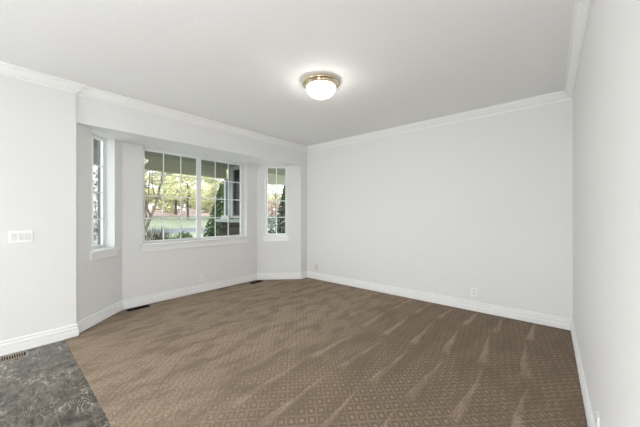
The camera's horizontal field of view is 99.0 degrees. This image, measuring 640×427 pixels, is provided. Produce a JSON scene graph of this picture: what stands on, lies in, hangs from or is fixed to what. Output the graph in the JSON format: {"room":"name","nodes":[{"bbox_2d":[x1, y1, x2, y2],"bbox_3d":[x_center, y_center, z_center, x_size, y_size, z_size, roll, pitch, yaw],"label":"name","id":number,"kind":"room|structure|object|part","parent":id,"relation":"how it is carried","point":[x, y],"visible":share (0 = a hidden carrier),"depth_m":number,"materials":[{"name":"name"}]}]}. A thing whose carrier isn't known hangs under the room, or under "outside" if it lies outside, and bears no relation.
{"room":"empty living room","nodes":[
{"label":"empty living room","id":0,"kind":"room"},
{"bbox_2d":[0,340,111,426],"bbox_3d":[-2.762,1.404,-0.372,4.142,0.146,5.074,0,0,40],"label":"floor","id":1,"kind":"structure","parent":0,"point":[46,387],"depth_m":2.04,"materials":[{"name":"grey stone"}]},
{"bbox_2d":[0,350,28,362],"bbox_3d":[-2.902,1.328,2.507,0.135,0.006,0.310,0,0,40],"label":"floor vent","id":2,"kind":"object","parent":1,"relation":"in","point":[24,353],"visible":1,"depth_m":2.55,"materials":[{"name":"brown metal"}]},
{"bbox_2d":[76,123,121,321],"bbox_3d":[-2.822,0.160,3.437,0.205,2.335,0.883,0,0,-4],"label":"wall","id":3,"kind":"structure","parent":0,"point":[98,282],"depth_m":3.25,"materials":[{"name":"white paint"}]},
{"bbox_2d":[76,300,122,332],"bbox_3d":[-2.708,1.253,3.404,0.018,0.128,0.799,0,0,-4],"label":"baseboard","id":4,"kind":"structure","parent":3,"relation":"attached to","point":[93,319],"depth_m":3.34,"materials":[{"name":"white paint"}]},
{"bbox_2d":[89,134,119,260],"bbox_3d":[-2.800,-0.230,3.437,0.252,1.553,0.488,0,0,-4],"label":"window","id":5,"kind":"structure","parent":3,"relation":"in","point":[99,251],"depth_m":3.60,"materials":[{"name":"white plastic"}]},
{"bbox_2d":[92,137,102,245],"bbox_3d":[-2.854,-0.284,3.433,0.009,1.367,0.334,0,0,-4],"label":"grille","id":6,"kind":"object","parent":5,"relation":"attached to","point":[98,138],"depth_m":3.60,"materials":[{"name":"white plastic"}]},
{"bbox_3d":[-2.861,-0.282,3.433,0.030,1.407,0.376,0,0,-4],"label":"sash","id":7,"kind":"part","parent":5,"relation":"part of","materials":[{"name":"white plastic"}]},
{"bbox_3d":[-2.860,-0.283,3.433,0.036,1.445,0.402,0,0,-4],"label":"frame","id":8,"kind":"part","parent":5,"relation":"part of","materials":[{"name":"white plastic"}]},
{"bbox_2d":[0,75,306,355],"bbox_3d":[-3.211,-0.043,2.465,0.248,2.740,8.838,0,0,40],"label":"wall","id":9,"kind":"structure","parent":0,"point":[38,122],"depth_m":2.81,"materials":[{"name":"white paint"}]},
{"bbox_2d":[8,230,32,242],"bbox_3d":[-2.909,0.215,2.660,0.014,0.116,0.164,0,0,40],"label":"light switch","id":10,"kind":"object","parent":9,"relation":"attached to","point":[27,235],"visible":1,"depth_m":2.65,"materials":[{"name":"white plastic"}]},
{"bbox_2d":[0,323,78,355],"bbox_3d":[-4.321,1.253,1.013,0.063,0.128,5.188,0,0,40],"label":"baseboard","id":11,"kind":"structure","parent":9,"relation":"attached to","point":[40,338],"depth_m":2.74,"materials":[{"name":"white paint"}]},
{"bbox_2d":[0,61,85,94],"bbox_3d":[-4.274,-1.362,1.010,0.095,0.102,5.242,0,0,40],"label":"trim","id":12,"kind":"structure","parent":9,"relation":"attached to","point":[6,69],"depth_m":2.73,"materials":[{"name":"white paint"}]},
{"bbox_2d":[77,86,306,151],"bbox_3d":[-1.444,-1.362,4.354,0.072,0.102,3.665,0,0,41],"label":"trim","id":13,"kind":"structure","parent":9,"relation":"attached to","point":[89,92],"depth_m":3.74,"materials":[{"name":"white paint"}]},
{"bbox_2d":[93,225,275,235],"bbox_3d":[0.880,2.057,51.531,9.000,0.400,200.000,0,0,40],"label":"road","id":14,"kind":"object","parent":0,"point":[188,230],"depth_m":31.73,"materials":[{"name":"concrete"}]},
{"bbox_2d":[93,228,278,244],"bbox_3d":[13.220,2.002,41.151,23.250,0.450,200.000,0,0,40],"label":"lawn","id":15,"kind":"structure","parent":0,"point":[193,234],"depth_m":24.92,"materials":[{"name":"green plant"}]},
{"bbox_2d":[93,166,97,245],"bbox_3d":[-5.136,0.077,6.328,0.824,3.808,0.804,0,0,40],"label":"birch tree","id":16,"kind":"object","parent":15,"relation":"on","point":[95,186],"visible":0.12,"depth_m":6.19,"materials":[{"name":"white plant"}]},
{"bbox_2d":[145,226,172,240],"bbox_3d":[-4.755,1.027,7.758,1.087,1.520,1.107,0,0,40],"label":"ornamental grass","id":17,"kind":"object","parent":15,"relation":"on","point":[152,235],"depth_m":7.57,"materials":[{"name":"green plant"}]},
{"bbox_2d":[145,170,183,230],"bbox_3d":[-5.899,-0.505,10.144,1.858,5.072,2.569,0,0,40],"label":"leaning tree","id":18,"kind":"object","parent":15,"relation":"on","point":[161,179],"visible":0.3,"depth_m":9.88,"materials":[{"name":"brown plant"}]},
{"bbox_3d":[-5.899,-1.882,10.144,1.858,2.318,2.569,0,0,40],"label":"crown","id":19,"kind":"part","parent":18,"relation":"part of","materials":[{"name":"yellow plant"}]},
{"bbox_2d":[171,231,193,238],"bbox_3d":[-4.386,1.175,8.759,0.919,1.293,0.919,0,0,40],"label":"round shrub","id":20,"kind":"object","parent":15,"relation":"on","point":[183,235],"visible":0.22,"depth_m":8.68,"materials":[{"name":"green plant"}]},
{"bbox_2d":[203,181,223,236],"bbox_3d":[-3.203,0.364,8.996,1.704,2.945,1.690,0,0,40],"label":"conifer tree","id":21,"kind":"object","parent":15,"relation":"on","point":[210,232],"visible":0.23,"depth_m":8.78,"materials":[{"name":"green plant"}]},
{"bbox_2d":[268,215,275,229],"bbox_3d":[-5.500,0.922,30.769,1.198,1.878,1.150,0,0,40],"label":"round shrub","id":22,"kind":"object","parent":15,"relation":"on","point":[271,221],"visible":0.84,"depth_m":30.49,"materials":[{"name":"green plant"}]},
{"bbox_2d":[275,185,284,233],"bbox_3d":[-1.209,0.165,9.959,1.271,3.343,1.282,0,0,40],"label":"conifer tree","id":23,"kind":"object","parent":15,"relation":"on","point":[281,223],"visible":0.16,"depth_m":9.81,"materials":[{"name":"green plant"}]},
{"bbox_2d":[93,138,284,174],"bbox_3d":[-2.454,-1.248,5.984,1.980,0.050,12.000,0,0,40],"label":"ceiling","id":24,"kind":"structure","parent":0,"point":[280,171],"depth_m":6.19,"materials":[{"name":"white paint"}]},
{"bbox_2d":[93,147,284,183],"bbox_3d":[-3.012,-1.079,6.454,0.180,0.288,12.000,0,0,40],"label":"beam","id":25,"kind":"structure","parent":24,"relation":"attached to","point":[152,163],"depth_m":6.23,"materials":[{"name":"green paint"}]},
{"bbox_2d":[122,142,256,309],"bbox_3d":[-2.092,0.160,4.740,0.205,2.335,2.449,0,0,40],"label":"wall","id":26,"kind":"structure","parent":0,"point":[151,272],"depth_m":4.24,"materials":[{"name":"white paint"}]},
{"bbox_2d":[123,273,256,308],"bbox_3d":[-2.007,1.253,4.668,0.018,0.128,2.280,0,0,40],"label":"baseboard","id":27,"kind":"structure","parent":26,"relation":"attached to","point":[147,299],"depth_m":4.43,"materials":[{"name":"white paint"}]},
{"bbox_2d":[140,148,249,251],"bbox_3d":[-2.070,-0.230,4.731,0.252,1.553,1.875,0,0,40],"label":"window","id":28,"kind":"structure","parent":26,"relation":"in","point":[167,244],"depth_m":4.74,"materials":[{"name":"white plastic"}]},
{"bbox_3d":[-2.398,-0.282,4.436,0.030,1.407,0.874,0,0,40],"label":"sash","id":29,"kind":"part","parent":28,"relation":"part of","materials":[{"name":"white plastic"}]},
{"bbox_2d":[145,153,196,239],"bbox_3d":[-2.393,-0.284,4.432,0.009,1.367,0.794,0,0,40],"label":"grille","id":30,"kind":"object","parent":28,"relation":"attached to","point":[176,154],"depth_m":4.53,"materials":[{"name":"white plastic"}]},
{"bbox_3d":[-1.836,-0.282,5.104,0.030,1.407,0.874,0,0,40],"label":"sash","id":31,"kind":"part","parent":28,"relation":"part of","materials":[{"name":"white plastic"}]},
{"bbox_2d":[201,162,239,235],"bbox_3d":[-1.831,-0.284,5.100,0.009,1.367,0.794,0,0,40],"label":"grille","id":32,"kind":"object","parent":28,"relation":"attached to","point":[228,163],"depth_m":5.17,"materials":[{"name":"white plastic"}]},
{"bbox_2d":[92,130,286,165],"bbox_3d":[-1.887,-1.108,4.607,0.690,0.200,3.769,0,0,40],"label":"ceiling","id":33,"kind":"structure","parent":0,"point":[149,144],"depth_m":4.24,"materials":[{"name":"white paint"}]},
{"bbox_2d":[147,208,278,215],"bbox_3d":[-46.947,-0.973,91.766,70.000,3.400,200.000,0,0,40],"label":"bank","id":34,"kind":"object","parent":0,"point":[183,211],"depth_m":66.81,"materials":[{"name":"brown soil"}]},
{"bbox_2d":[149,189,182,212],"bbox_3d":[-38.184,-3.448,68.171,7.791,6.596,7.492,0,0,-1],"label":"autumn tree","id":35,"kind":"object","parent":34,"relation":"on","point":[168,205],"visible":0.41,"depth_m":66.47,"materials":[{"name":"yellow plant"}]},
{"bbox_2d":[158,172,194,214],"bbox_3d":[-31.901,-6.849,61.592,9.140,14.392,9.004,0,0,40],"label":"autumn tree","id":36,"kind":"object","parent":34,"relation":"on","point":[175,209],"visible":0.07,"depth_m":60.88,"materials":[{"name":"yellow plant"}]},
{"bbox_3d":[-31.951,-8.514,61.591,9.216,11.064,9.070,0,0,40],"label":"crown","id":37,"kind":"part","parent":36,"relation":"part of","materials":[{"name":"yellow plant"}]},
{"bbox_2d":[179,200,201,208],"bbox_3d":[-40.242,-4.516,82.992,8.366,6.927,8.459,0,0,40],"label":"autumn tree","id":38,"kind":"object","parent":34,"relation":"on","point":[182,201],"visible":0.09,"depth_m":82.03,"materials":[{"name":"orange plant"}]},
{"bbox_2d":[191,192,217,212],"bbox_3d":[-31.672,-3.459,75.889,8.310,6.700,7.966,0,0,10],"label":"autumn tree","id":39,"kind":"object","parent":34,"relation":"on","point":[207,205],"visible":0.34,"depth_m":74.01,"materials":[{"name":"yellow plant"}]},
{"bbox_2d":[268,193,281,215],"bbox_3d":[-14.600,-2.710,80.059,11.637,7.224,12.024,0,0,-8],"label":"autumn tree","id":40,"kind":"object","parent":34,"relation":"on","point":[272,209],"visible":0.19,"depth_m":78.12,"materials":[{"name":"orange plant"}]},
{"bbox_2d":[257,165,300,279],"bbox_3d":[-0.887,0.160,5.683,0.976,2.335,0.205,0,0,-5],"label":"wall","id":41,"kind":"structure","parent":0,"point":[272,256],"depth_m":5.60,"materials":[{"name":"white paint"}]},
{"bbox_2d":[263,166,288,240],"bbox_3d":[-0.905,-0.230,5.659,0.521,1.553,0.252,0,0,-5],"label":"window","id":42,"kind":"structure","parent":41,"relation":"in","point":[269,237],"depth_m":5.70,"materials":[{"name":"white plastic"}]},
{"bbox_3d":[-0.910,-0.282,5.720,0.409,1.407,0.030,0,0,-5],"label":"sash","id":43,"kind":"part","parent":42,"relation":"part of","materials":[{"name":"white plastic"}]},
{"bbox_2d":[268,168,284,233],"bbox_3d":[-0.910,-0.284,5.713,0.367,1.367,0.009,0,0,-5],"label":"grille","id":44,"kind":"object","parent":42,"relation":"attached to","point":[276,184],"depth_m":5.71,"materials":[{"name":"white plastic"}]},
{"bbox_2d":[257,271,306,279],"bbox_3d":[-0.763,1.253,5.591,1.030,0.128,0.132,0,0,-12],"label":"baseboard","id":45,"kind":"structure","parent":41,"relation":"attached to","point":[293,275],"depth_m":5.58,"materials":[{"name":"white paint"}]},
{"bbox_2d":[0,0,574,145],"bbox_3d":[-1.647,-1.488,1.147,4.692,0.150,9.135,0,0,40],"label":"ceiling","id":46,"kind":"structure","parent":0,"point":[244,64],"depth_m":2.38,"materials":[{"name":"white paint"}]},
{"bbox_2d":[303,73,338,98],"bbox_3d":[0.011,-1.321,2.910,0.392,0.185,0.392,0,0,40],"label":"ceiling light","id":47,"kind":"object","parent":46,"relation":"attached to","point":[318,86],"visible":1,"depth_m":2.80,"materials":[{"name":"white glass"}]},
{"bbox_2d":[301,166,306,278],"bbox_3d":[-0.409,0.160,5.758,0.200,2.335,0.185,0,0,40],"label":"wall","id":48,"kind":"structure","parent":0,"point":[303,168],"depth_m":5.68,"materials":[{"name":"white paint"}]},
{"bbox_2d":[64,278,587,426],"bbox_3d":[-0.150,1.402,3.203,4.747,0.150,3.761,0,0,40],"label":"floor","id":49,"kind":"structure","parent":0,"point":[305,352],"depth_m":2.45,"materials":[{"name":"carpet"}]},
{"bbox_2d":[126,305,149,311],"bbox_3d":[-2.571,1.324,3.869,0.100,0.006,0.270,0,0,40],"label":"floor vent","id":50,"kind":"object","parent":49,"relation":"in","point":[144,306],"visible":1,"depth_m":3.85,"materials":[{"name":"brown metal"}]},
{"bbox_2d":[307,99,572,330],"bbox_3d":[1.331,-0.043,4.513,4.467,2.740,0.150,0,0,40],"label":"wall","id":51,"kind":"structure","parent":0,"point":[485,204],"depth_m":3.87,"materials":[{"name":"white paint"}]},
{"bbox_2d":[307,271,570,329],"bbox_3d":[1.296,1.253,4.432,4.117,0.128,0.018,0,0,40],"label":"baseboard","id":52,"kind":"structure","parent":51,"relation":"attached to","point":[529,316],"depth_m":3.87,"materials":[{"name":"white paint"}]},
{"bbox_2d":[307,90,571,151],"bbox_3d":[1.279,-1.362,4.412,4.117,0.102,0.072,0,0,40],"label":"trim","id":53,"kind":"structure","parent":51,"relation":"attached to","point":[559,96],"depth_m":3.86,"materials":[{"name":"white paint"}]},
{"bbox_2d":[471,287,476,296],"bbox_3d":[2.112,1.064,3.751,0.072,0.116,0.010,0,0,40],"label":"wall outlet","id":54,"kind":"object","parent":51,"relation":"attached to","point":[473,290],"visible":1,"depth_m":3.74,"materials":[{"name":"white plastic"}]},
{"bbox_2d":[573,0,639,426],"bbox_3d":[0.091,-0.043,-0.315,0.150,2.740,8.835,0,0,40],"label":"wall","id":55,"kind":"structure","parent":0,"point":[606,97],"depth_m":1.18,"materials":[{"name":"white paint"}]},
{"bbox_2d":[564,0,591,98],"bbox_3d":[0.006,-1.362,-0.243,0.072,0.102,8.835,0,0,40],"label":"trim","id":56,"kind":"structure","parent":55,"relation":"attached to","point":[581,11],"depth_m":2.14,"materials":[{"name":"white paint"}]},
{"bbox_2d":[571,319,595,426],"bbox_3d":[0.026,1.253,-0.261,0.018,0.128,8.835,0,0,40],"label":"baseboard","id":57,"kind":"structure","parent":55,"relation":"attached to","point":[585,394],"depth_m":1.98,"materials":[{"name":"white paint"}]},
{"bbox_2d":[596,410,599,426],"bbox_3d":[1.466,1.112,1.445,0.010,0.116,0.072,0,0,40],"label":"wall outlet","id":58,"kind":"object","parent":55,"relation":"attached to","point":[597,414],"visible":1,"depth_m":1.43,"materials":[{"name":"white plastic"}]},
{"bbox_3d":[-2.469,1.627,5.997,2.000,0.300,12.000,0,0,40],"label":"floor","id":59,"kind":"structure","parent":0,"visible":0},
{"bbox_2d":[216,165,239,235],"bbox_3d":[-2.138,0.128,7.019,1.450,2.699,0.410,0,0,40],"label":"pier","id":60,"kind":"object","parent":59,"relation":"on","point":[234,171],"visible":0.41,"depth_m":6.90,"materials":[{"name":"stone"}]},
{"bbox_3d":[-2.446,-0.454,7.154,0.085,0.962,0.100,0,0,40],"label":"post","id":61,"kind":"part","parent":60,"relation":"part of","materials":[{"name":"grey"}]},
{"bbox_3d":[-1.946,-0.550,6.864,0.915,1.344,0.260,0,0,40],"label":"siding panel","id":62,"kind":"part","parent":60,"relation":"part of","materials":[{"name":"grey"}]},
{"bbox_3d":[-1.971,-0.563,6.706,0.750,1.280,0.035,0,0,40],"label":"casing","id":63,"kind":"part","parent":60,"relation":"part of","materials":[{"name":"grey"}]},
{"bbox_3d":[-1.852,-0.548,6.785,0.670,1.150,0.200,0,0,40],"label":"dark pane","id":64,"kind":"part","parent":60,"relation":"part of","materials":[{"name":"black glass"}]},
{"label":"outside","id":65,"kind":"structure","parent":0,"visible":0},
{"bbox_2d":[145,216,284,229],"bbox_3d":[-11.363,1.277,61.831,23.000,1.900,200.000,0,0,40],"label":"lawn","id":66,"kind":"structure","parent":65,"point":[174,223],"depth_m":43.27,"materials":[{"name":"green plant"}]},
{"bbox_2d":[145,170,172,212],"bbox_3d":[-32.834,-5.431,51.663,7.604,12.378,8.587,0,0,20],"label":"autumn tree","id":67,"kind":"object","parent":66,"relation":"on","point":[155,177],"visible":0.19,"depth_m":51.03,"materials":[{"name":"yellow plant"}]},
{"bbox_3d":[-32.834,-7.032,51.663,7.604,9.175,8.587,0,0,20],"label":"crown","id":68,"kind":"part","parent":67,"relation":"part of","materials":[{"name":"yellow plant"}]},
{"bbox_2d":[160,174,211,219],"bbox_3d":[-23.768,-3.659,49.186,8.721,9.876,8.280,0,0,40],"label":"autumn tree","id":69,"kind":"object","parent":66,"relation":"on","point":[186,192],"visible":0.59,"depth_m":48.01,"materials":[{"name":"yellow plant"}]},
{"bbox_2d":[203,170,227,215],"bbox_3d":[-22.590,-4.899,62.024,8.370,11.443,8.507,0,0,-8],"label":"autumn tree","id":70,"kind":"object","parent":66,"relation":"on","point":[211,182],"visible":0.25,"depth_m":60.30,"materials":[{"name":"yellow plant"}]},
{"bbox_2d":[268,185,283,218],"bbox_3d":[-10.123,-3.862,62.551,10.805,10.544,9.934,0,0,40],"label":"autumn tree","id":71,"kind":"object","parent":66,"relation":"on","point":[272,190],"visible":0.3,"depth_m":62.49,"materials":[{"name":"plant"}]},
{"bbox_3d":[-10.123,-4.933,62.551,10.805,8.404,9.934,0,0,40],"label":"crown","id":72,"kind":"part","parent":71,"relation":"part of","materials":[{"name":"yellow plant"}]}
]}

